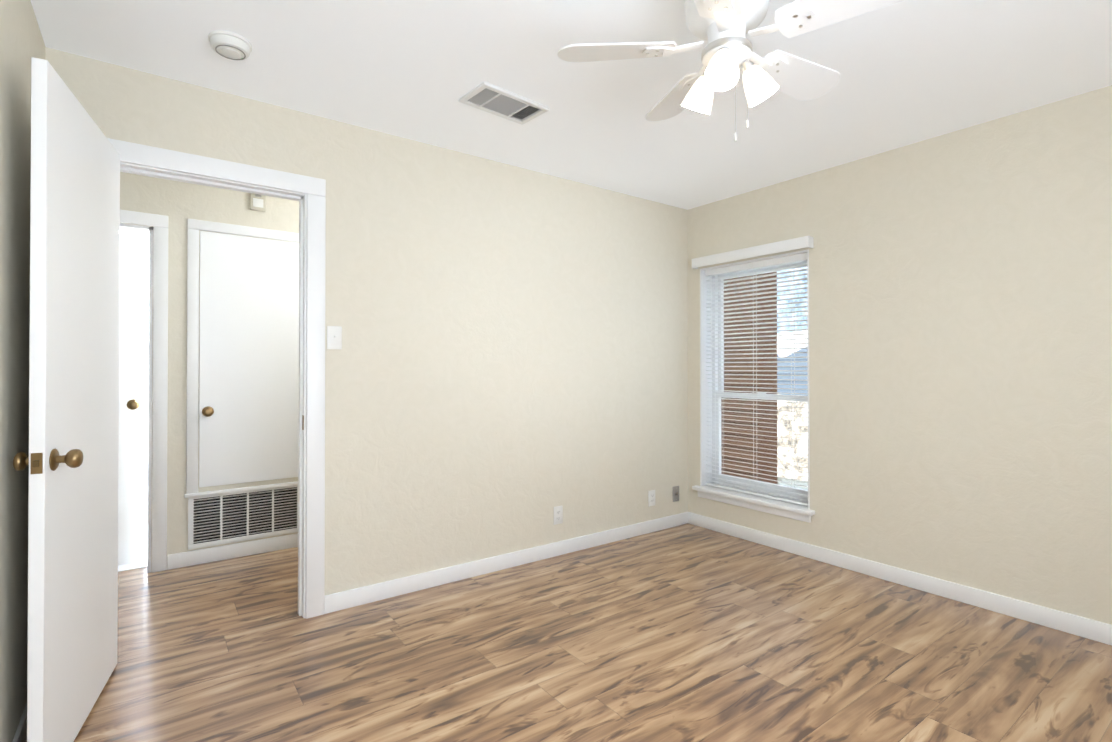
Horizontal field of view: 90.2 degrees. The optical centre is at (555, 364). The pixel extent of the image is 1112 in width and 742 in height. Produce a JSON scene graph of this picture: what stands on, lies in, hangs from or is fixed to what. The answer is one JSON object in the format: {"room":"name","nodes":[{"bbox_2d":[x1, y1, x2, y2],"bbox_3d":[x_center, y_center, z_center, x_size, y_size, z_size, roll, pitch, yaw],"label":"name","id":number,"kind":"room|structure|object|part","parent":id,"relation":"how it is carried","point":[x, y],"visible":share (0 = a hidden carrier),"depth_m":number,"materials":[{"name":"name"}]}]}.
{"room":"empty bedroom","nodes":[
{"label":"empty bedroom","id":0,"kind":"room"},
{"bbox_2d":[0,0,45,741],"bbox_3d":[-0.896,-0.011,0.567,0.120,2.440,3.770,0,0,-36],"label":"wall","id":1,"kind":"structure","parent":0,"point":[21,41],"depth_m":1.67,"materials":[{"name":"paint"}]},
{"bbox_2d":[12,703,26,741],"bbox_3d":[-0.880,1.166,0.664,0.030,0.088,3.620,0,0,-36],"label":"baseboard","id":2,"kind":"structure","parent":1,"relation":"attached to","point":[20,735],"depth_m":1.74,"materials":[{"name":"white"}]},
{"bbox_2d":[120,172,298,571],"bbox_3d":[-2.032,0.010,3.610,3.590,2.440,0.120,0,0,-36],"label":"wall","id":3,"kind":"structure","parent":0,"point":[178,203],"depth_m":3.36,"materials":[{"name":"paint"}]},
{"bbox_2d":[118,234,145,564],"bbox_3d":[-2.834,0.214,3.223,0.711,2.003,0.198,0,0,-36],"label":"bathroom door","id":4,"kind":"structure","parent":3,"relation":"in","point":[131,454],"depth_m":3.40,"materials":[{"name":"painted wood"},{"name":"antique brass"}]},
{"bbox_2d":[120,210,167,572],"bbox_3d":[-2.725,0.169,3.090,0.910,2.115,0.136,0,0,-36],"label":"door frame","id":5,"kind":"structure","parent":3,"relation":"attached to","point":[158,393],"depth_m":3.28,"materials":[{"name":"white wood"}]},
{"bbox_2d":[167,533,297,569],"bbox_3d":[-1.482,1.188,3.923,2.083,0.088,0.013,0,0,-36],"label":"baseboard","id":6,"kind":"structure","parent":3,"relation":"attached to","point":[200,556],"depth_m":3.49,"materials":[{"name":"white wood"}]},
{"bbox_2d":[184,219,298,497],"bbox_3d":[-1.947,-0.037,3.582,0.755,1.697,0.026,0,0,-36],"label":"trim","id":7,"kind":"structure","parent":3,"relation":"attached to","point":[194,226],"depth_m":3.39,"materials":[{"name":"white wood"}]},
{"bbox_2d":[188,485,297,549],"bbox_3d":[-1.980,0.965,3.557,0.640,0.330,0.012,0,0,-36],"label":"air vent","id":8,"kind":"object","parent":3,"relation":"in","point":[220,519],"visible":0.79,"depth_m":3.54,"materials":[{"name":"white metal"}]},
{"bbox_2d":[199,231,298,487],"bbox_3d":[-1.931,-0.030,3.567,0.613,1.580,0.066,0,0,-36],"label":"closet door","id":9,"kind":"structure","parent":3,"relation":"in","point":[249,363],"depth_m":3.56,"materials":[{"name":"painted wood"},{"name":"antique brass"}]},
{"bbox_2d":[250,193,265,211],"bbox_3d":[-1.934,-1.060,3.593,0.090,0.130,0.030,0,0,-36],"label":"door chime","id":10,"kind":"object","parent":3,"relation":"attached to","point":[257,202],"visible":0.79,"depth_m":3.58,"materials":[{"name":"beige plastic"}]},
{"bbox_2d":[46,47,687,594],"bbox_3d":[-0.471,0.008,3.292,4.030,2.440,0.120,0,0,-36],"label":"wall","id":11,"kind":"structure","parent":0,"point":[506,367],"depth_m":3.18,"materials":[{"name":"paint"}]},
{"bbox_2d":[13,57,119,741],"bbox_3d":[-1.632,0.177,1.878,0.208,2.058,0.792,0,0,-36],"label":"entry door","id":12,"kind":"structure","parent":11,"relation":"in","point":[71,460],"depth_m":1.73,"materials":[{"name":"painted wood"},{"name":"antique brass"}]},
{"bbox_2d":[107,138,325,618],"bbox_3d":[-1.544,0.157,2.504,0.914,2.131,0.152,0,0,-36],"label":"door frame","id":13,"kind":"structure","parent":11,"relation":"attached to","point":[308,193],"depth_m":2.68,"materials":[{"name":"white wood"}]},
{"bbox_2d":[327,326,341,348],"bbox_3d":[-1.099,-0.131,2.748,0.070,0.115,0.015,0,0,-36],"label":"light switch","id":14,"kind":"object","parent":11,"relation":"attached to","point":[334,337],"visible":1,"depth_m":2.75,"materials":[{"name":"white plastic"}]},
{"bbox_2d":[324,512,687,613],"bbox_3d":[-0.060,1.185,3.502,2.668,0.088,0.016,0,0,-36],"label":"baseboard","id":15,"kind":"structure","parent":11,"relation":"attached to","point":[346,599],"depth_m":3.24,"materials":[{"name":"white wood"}]},
{"bbox_2d":[554,506,562,524],"bbox_3d":[0.014,0.972,3.561,0.070,0.115,0.008,0,0,-36],"label":"electrical outlet","id":16,"kind":"object","parent":11,"relation":"attached to","point":[558,514],"visible":1,"depth_m":3.56,"materials":[{"name":"white plastic"}]},
{"bbox_2d":[648,490,654,506],"bbox_3d":[0.705,0.985,4.068,0.070,0.115,0.008,0,0,-36],"label":"electrical outlet","id":17,"kind":"object","parent":11,"relation":"attached to","point":[651,497],"visible":1,"depth_m":4.06,"materials":[{"name":"white plastic"}]},
{"bbox_2d":[673,486,678,501],"bbox_3d":[0.918,0.989,4.219,0.070,0.115,0.018,0,0,-36],"label":"outlet","id":18,"kind":"object","parent":11,"relation":"attached to","point":[675,493],"visible":1,"depth_m":4.22,"materials":[{"name":"grey"}]},
{"bbox_2d":[31,0,1111,209],"bbox_3d":[-0.496,-1.268,2.463,5.060,0.100,6.340,0,0,-36],"label":"ceiling","id":19,"kind":"structure","parent":0,"point":[912,71],"depth_m":2.30,"materials":[{"name":"white paint"}]},
{"bbox_2d":[208,30,251,59],"bbox_3d":[-1.232,-1.197,2.097,0.144,0.046,0.144,0,0,-36],"label":"smoke detector","id":20,"kind":"object","parent":19,"relation":"attached to","point":[230,45],"visible":1,"depth_m":2.06,"materials":[{"name":"white plastic"}]},
{"bbox_2d":[459,82,548,124],"bbox_3d":[-0.239,-1.209,2.583,0.370,0.015,0.212,0,-1,-41],"label":"ceiling vent","id":21,"kind":"object","parent":19,"relation":"in","point":[496,100],"visible":1,"depth_m":2.57,"materials":[{"name":"white metal"}]},
{"bbox_2d":[557,0,903,141],"bbox_3d":[0.565,-0.946,1.736,0.994,0.553,1.013,0,0,-36],"label":"ceiling fan","id":22,"kind":"object","parent":19,"relation":"attached to","point":[723,28],"visible":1,"depth_m":1.71,"materials":[{"name":"white painted metal"},{"name":"white painted wood"},{"name":"frosted glass"}]},
{"bbox_2d":[74,523,1111,741],"bbox_3d":[-0.496,1.272,2.446,5.060,0.100,6.340,0,0,-36],"label":"floor","id":23,"kind":"structure","parent":0,"point":[687,632],"depth_m":2.29,"materials":[{"name":"laminate"}]},
{"bbox_2d":[118,523,147,571],"bbox_3d":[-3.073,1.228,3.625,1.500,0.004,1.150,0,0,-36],"label":"baseboard","id":24,"kind":"structure","parent":23,"relation":"on","point":[133,565],"depth_m":3.40,"materials":[{"name":"white wood"}]},
{"bbox_2d":[687,85,1111,624],"bbox_3d":[2.223,0.005,2.857,0.200,2.440,3.770,0,0,-36],"label":"wall","id":25,"kind":"structure","parent":0,"point":[960,349],"depth_m":2.86,"materials":[{"name":"paint"}]},
{"bbox_2d":[692,485,814,522],"bbox_3d":[1.383,0.967,3.889,0.175,0.081,0.942,0,0,-36],"label":"window sill","id":26,"kind":"structure","parent":25,"relation":"attached to","point":[777,507],"depth_m":3.80,"materials":[{"name":"white wood"}]},
{"bbox_2d":[700,249,809,508],"bbox_3d":[1.433,0.102,3.928,0.195,1.660,0.867,0,0,-36],"label":"window","id":27,"kind":"structure","parent":25,"relation":"in","point":[705,446],"depth_m":4.21,"materials":[{"name":"white"}]},
{"bbox_2d":[692,236,813,505],"bbox_3d":[1.363,0.059,3.877,0.146,1.722,0.927,0,0,-36],"label":"window blind","id":28,"kind":"object","parent":27,"relation":"attached to","point":[776,247],"visible":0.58,"depth_m":3.86,"materials":[{"name":"white plastic"}]},
{"bbox_3d":[1.484,0.095,3.965,0.036,1.504,0.727,0,0,-36],"label":"glass","id":29,"kind":"part","parent":27,"relation":"part of","materials":[{"name":"clear glass"}]},
{"bbox_2d":[688,512,1111,644],"bbox_3d":[2.092,1.181,2.846,0.016,0.088,3.620,0,0,-36],"label":"baseboard","id":30,"kind":"structure","parent":25,"relation":"attached to","point":[1088,628],"depth_m":2.96,"materials":[{"name":"white wood"}]},
{"label":"outside","id":31,"kind":"structure","parent":0,"visible":0},
{"bbox_2d":[777,267,806,333],"bbox_3d":[5.241,-1.718,11.330,0.100,14.000,24.000,0,0,-36],"label":"sky","id":32,"kind":"structure","parent":31,"point":[791,305],"depth_m":11.64,"materials":[{"name":"white"}]},
{"bbox_2d":[777,477,807,489],"bbox_3d":[2.271,1.593,9.127,7.270,0.050,24.000,0,0,-36],"label":"ground","id":33,"kind":"structure","parent":31,"point":[793,482],"depth_m":7.21,"materials":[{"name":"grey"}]},
{"bbox_2d":[721,272,776,483],"bbox_3d":[0.043,-1.563,10.553,0.800,7.680,9.500,0,0,-36],"label":"brick wall","id":34,"kind":"structure","parent":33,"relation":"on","point":[748,436],"depth_m":7.07,"materials":[{"name":"brown brick"}]},
{"bbox_2d":[777,330,807,401],"bbox_3d":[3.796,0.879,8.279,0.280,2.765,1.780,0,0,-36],"label":"house","id":35,"kind":"structure","parent":33,"relation":"on","point":[789,364],"depth_m":8.40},
{"bbox_2d":[777,393,807,480],"bbox_3d":[3.384,1.436,7.638,0.660,2.043,3.420,0,0,-36],"label":"bushes","id":36,"kind":"object","parent":33,"relation":"on","point":[787,448],"depth_m":7.47,"materials":[{"name":"white plant"}]}
]}

